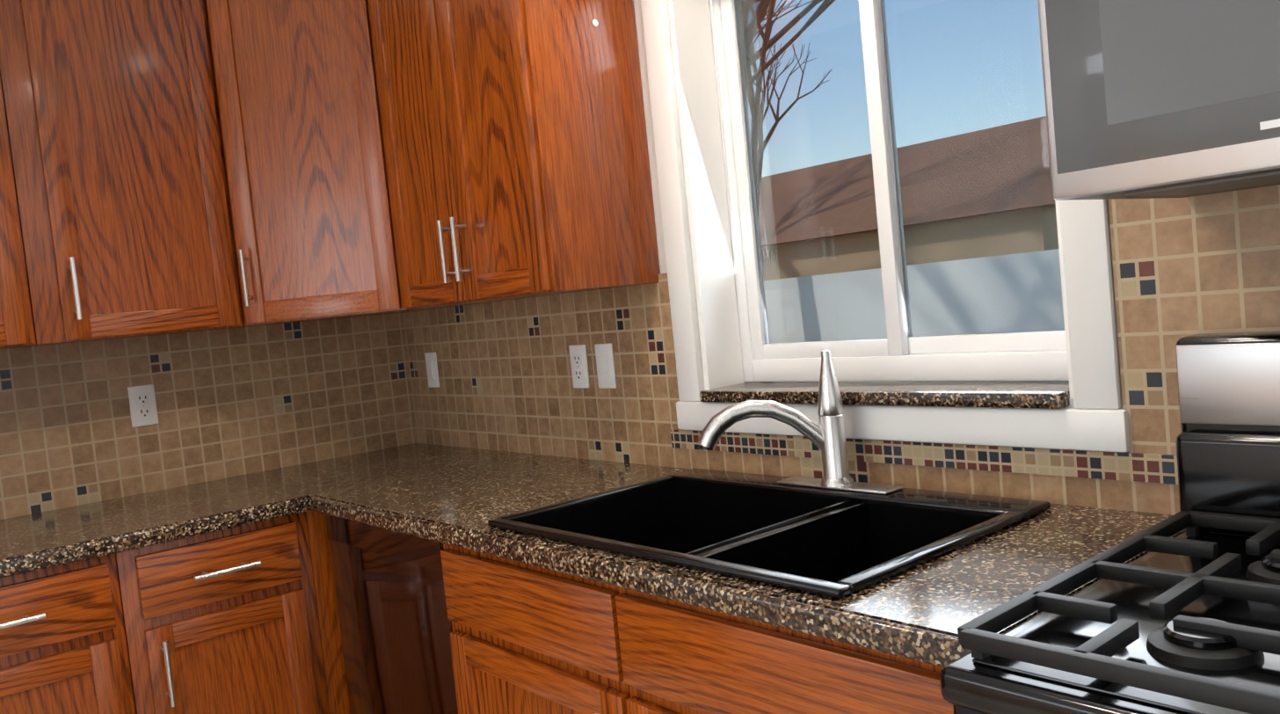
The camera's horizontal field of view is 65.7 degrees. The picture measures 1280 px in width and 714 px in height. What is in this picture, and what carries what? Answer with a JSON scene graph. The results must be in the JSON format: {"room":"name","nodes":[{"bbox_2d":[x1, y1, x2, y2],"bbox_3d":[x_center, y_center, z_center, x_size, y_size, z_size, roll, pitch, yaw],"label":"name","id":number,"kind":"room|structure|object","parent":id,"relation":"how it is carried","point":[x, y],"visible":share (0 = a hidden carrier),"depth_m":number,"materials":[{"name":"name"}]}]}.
{"room":"kitchen","nodes":[
{"label":"kitchen","id":0,"kind":"room"},
{"bbox_2d":[633,0,1122,408],"bbox_3d":[1.466,-0.289,0.774,0.160,2.800,7.160,-8,4,-40],"label":"wall","id":1,"kind":"structure","parent":0,"point":[651,137],"depth_m":2.30,"materials":[{"name":"white paint"}]},
{"bbox_2d":[203,0,494,330],"bbox_3d":[-0.883,-0.596,2.858,0.644,0.960,0.635,-8,4,-40],"label":"upper cabinet","id":2,"kind":"object","parent":1,"relation":"attached to","point":[298,110],"visible":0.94,"depth_m":2.63,"materials":[{"name":"brown wood"}]},
{"bbox_2d":[367,0,660,309],"bbox_3d":[-0.355,-0.625,2.448,0.366,0.960,0.680,-8,4,-40],"label":"upper cabinet","id":3,"kind":"object","parent":1,"relation":"attached to","point":[515,143],"visible":1,"depth_m":2.26,"materials":[{"name":"brown wood"}]},
{"bbox_2d":[592,19,598,26],"bbox_3d":[-0.100,-0.748,2.220,0.016,0.016,0.002,-8,4,-40],"label":"dot","id":4,"kind":"object","parent":3,"relation":"attached to","point":[595,23],"visible":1,"depth_m":2.22,"materials":[{"name":"white"}]},
{"bbox_2d":[397,184,1279,537],"bbox_3d":[0.711,0.092,1.593,0.014,0.700,4.600,-8,4,-40],"label":"backsplash","id":5,"kind":"structure","parent":1,"relation":"attached to","point":[1185,266],"depth_m":1.94,"materials":[{"name":"tile"}]},
{"bbox_2d":[424,352,439,387],"bbox_3d":[-0.673,0.042,3.199,0.011,0.114,0.070,-8,4,-40],"label":"light switch","id":6,"kind":"object","parent":5,"relation":"attached to","point":[432,369],"visible":1,"depth_m":3.19,"materials":[{"name":"white plastic"}]},
{"bbox_2d":[568,344,589,388],"bbox_3d":[-0.160,0.025,2.594,0.010,0.114,0.070,-8,4,-40],"label":"electrical outlet","id":7,"kind":"object","parent":5,"relation":"attached to","point":[579,366],"visible":1,"depth_m":2.59,"materials":[{"name":"white plastic"}]},
{"bbox_2d":[594,342,617,388],"bbox_3d":[-0.089,0.023,2.509,0.011,0.114,0.070,-8,4,-40],"label":"light switch","id":8,"kind":"object","parent":5,"relation":"attached to","point":[605,364],"visible":1,"depth_m":2.50,"materials":[{"name":"white plastic"}]},
{"bbox_2d":[699,382,1069,408],"bbox_3d":[0.460,0.072,1.959,0.149,0.026,0.836,-8,4,-40],"label":"window sill","id":9,"kind":"structure","parent":1,"relation":"attached to","point":[1021,395],"depth_m":1.83,"materials":[{"name":"brown stone"}]},
{"bbox_2d":[640,0,1130,452],"bbox_3d":[0.433,-0.444,1.950,0.199,1.194,1.030,-8,4,-40],"label":"sliding window","id":10,"kind":"structure","parent":1,"relation":"in","point":[900,352],"depth_m":2.09,"materials":[{"name":"white plastic"}]},
{"bbox_2d":[709,0,735,259],"bbox_3d":[0.425,-0.591,1.947,0.030,0.724,0.826,-8,4,-40],"label":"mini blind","id":11,"kind":"object","parent":10,"relation":"attached to","point":[723,131],"visible":1,"depth_m":2.24,"materials":[{"name":"white plastic"}]},
{"bbox_2d":[1037,0,1279,200],"bbox_3d":[0.845,-0.408,0.999,0.441,0.396,0.756,-8,4,-40],"label":"over-the-range microwave","id":12,"kind":"object","parent":1,"relation":"attached to","point":[1159,98],"visible":1,"depth_m":1.09,"materials":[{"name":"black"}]},
{"bbox_3d":[-0.803,1.487,-1.298,6.660,0.050,7.000,-8,4,-40],"label":"floor","id":13,"kind":"structure","parent":0,"visible":0},
{"bbox_2d":[0,552,135,713],"bbox_3d":[-1.481,0.894,2.297,0.460,0.859,0.656,-8,4,-40],"label":"base cabinet","id":14,"kind":"object","parent":13,"relation":"on","point":[63,648],"visible":0.96,"depth_m":2.14,"materials":[{"name":"brown wood"}]},
{"bbox_2d":[115,511,329,713],"bbox_3d":[-1.140,0.844,2.587,0.436,0.859,0.656,-8,4,-40],"label":"base cabinet","id":15,"kind":"object","parent":13,"relation":"on","point":[223,621],"visible":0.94,"depth_m":2.35,"materials":[{"name":"brown wood"}]},
{"bbox_2d":[0,474,305,577],"bbox_3d":[-1.546,0.449,2.256,1.350,0.038,0.634,-8,4,-40],"label":"countertop","id":16,"kind":"structure","parent":15,"relation":"on","point":[34,541],"depth_m":2.38,"materials":[{"name":"stone"}]},
{"bbox_2d":[305,509,350,713],"bbox_3d":[-0.754,0.785,2.954,0.632,0.859,0.598,-8,4,-40],"label":"cabinet filler","id":17,"kind":"object","parent":13,"relation":"on","point":[329,620],"depth_m":2.53,"materials":[{"name":"brown wood"}]},
{"bbox_2d":[325,514,458,713],"bbox_3d":[-0.333,0.771,2.479,0.599,0.857,0.594,-8,4,-40],"label":"base cabinet","id":18,"kind":"object","parent":13,"relation":"on","point":[396,626],"visible":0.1,"depth_m":2.26,"materials":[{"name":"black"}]},
{"bbox_2d":[440,543,953,713],"bbox_3d":[0.241,0.754,1.760,0.656,0.859,1.238,-8,4,-40],"label":"base cabinet","id":19,"kind":"object","parent":13,"relation":"on","point":[525,638],"visible":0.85,"depth_m":1.56,"materials":[{"name":"brown wood"}]},
{"bbox_2d":[246,443,1203,667],"bbox_3d":[-0.199,0.318,2.200,0.637,0.038,2.464,-8,4,-40],"label":"countertop","id":20,"kind":"structure","parent":19,"relation":"on","point":[461,498],"depth_m":1.52,"materials":[{"name":"stone"}]},
{"bbox_2d":[487,467,1050,598],"bbox_3d":[0.198,0.382,1.753,0.550,0.220,0.840,-8,4,-40],"label":"double sink","id":21,"kind":"object","parent":20,"relation":"in","point":[768,529],"visible":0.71,"depth_m":1.74,"materials":[{"name":"black ceramic"}]},
{"bbox_2d":[698,349,903,494],"bbox_3d":[0.285,0.125,1.843,0.222,0.261,0.313,-8,4,-40],"label":"pull-down faucet","id":22,"kind":"object","parent":20,"relation":"on","point":[827,437],"visible":1,"depth_m":1.86,"materials":[{"name":"silver metal"}]},
{"bbox_2d":[939,330,1279,713],"bbox_3d":[0.815,0.584,0.934,0.754,1.176,0.757,-8,4,-40],"label":"gas range","id":23,"kind":"object","parent":13,"relation":"on","point":[1188,621],"visible":1,"depth_m":1.06,"materials":[{"name":"black metal"}]},
{"bbox_3d":[-1.612,-0.095,2.751,2.000,2.800,0.160,-8,4,-40],"label":"wall","id":24,"kind":"structure","parent":0,"visible":0},
{"bbox_2d":[0,77,36,349],"bbox_3d":[-1.905,-0.456,2.166,0.868,0.960,0.366,-8,4,-40],"label":"upper cabinet","id":25,"kind":"object","parent":24,"relation":"attached to","point":[17,329],"visible":1,"depth_m":2.33,"materials":[{"name":"brown wood"}]},
{"bbox_2d":[0,0,243,348],"bbox_3d":[-1.390,-0.531,2.604,0.489,0.960,0.366,-8,4,-40],"label":"upper cabinet","id":26,"kind":"object","parent":24,"relation":"attached to","point":[116,151],"visible":1,"depth_m":2.49,"materials":[{"name":"brown wood"}]},
{"bbox_2d":[0,313,411,519],"bbox_3d":[-1.537,0.182,2.696,1.980,0.480,0.010,-8,4,-40],"label":"backsplash","id":27,"kind":"structure","parent":24,"relation":"attached to","point":[230,403],"depth_m":2.89,"materials":[{"name":"tile"}]},
{"bbox_2d":[127,384,159,427],"bbox_3d":[-1.402,0.137,2.797,0.070,0.114,0.010,-8,4,-40],"label":"electrical outlet","id":28,"kind":"object","parent":27,"relation":"attached to","point":[142,404],"visible":1,"depth_m":2.79,"materials":[{"name":"white plastic"}]},
{"label":"outside","id":29,"kind":"structure","parent":0,"visible":0},
{"bbox_2d":[753,380,1069,382],"bbox_3d":[0.496,0.728,17.506,100.000,0.100,100.000,-8,4,-40],"label":"ground","id":30,"kind":"structure","parent":29,"point":[947,381],"depth_m":14.98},
{"bbox_2d":[752,0,822,63],"bbox_3d":[1.612,-4.264,15.582,8.829,9.815,8.044,-8,4,-40],"label":"tree","id":31,"kind":"object","parent":30,"relation":"on","point":[791,22],"depth_m":15.61,"materials":[{"name":"brown plant"}]},
{"bbox_2d":[748,0,830,382],"bbox_3d":[1.937,-3.942,17.365,7.504,8.909,8.758,-8,4,-40],"label":"tree","id":32,"kind":"object","parent":30,"relation":"on","point":[754,110],"depth_m":18.50,"materials":[{"name":"brown plant"}]},
{"bbox_2d":[749,0,835,84],"bbox_3d":[1.182,-3.861,16.592,5.893,8.984,9.858,-8,4,-40],"label":"tree","id":33,"kind":"object","parent":30,"relation":"on","point":[812,18],"depth_m":14.52,"materials":[{"name":"brown plant"}]},
{"bbox_2d":[757,116,1058,280],"bbox_3d":[7.177,-2.849,24.565,8.800,4.895,10.800,-8,4,-40],"label":"house","id":34,"kind":"structure","parent":30,"relation":"on","point":[956,214],"depth_m":21.34,"materials":[{"name":"beige"}]},
{"bbox_2d":[763,248,1064,343],"bbox_3d":[0.008,-0.407,21.055,0.080,1.845,34.000,-8,4,-40],"label":"fence","id":35,"kind":"object","parent":30,"relation":"on","point":[1050,309],"depth_m":15.42,"materials":[{"name":"white"}]}
]}

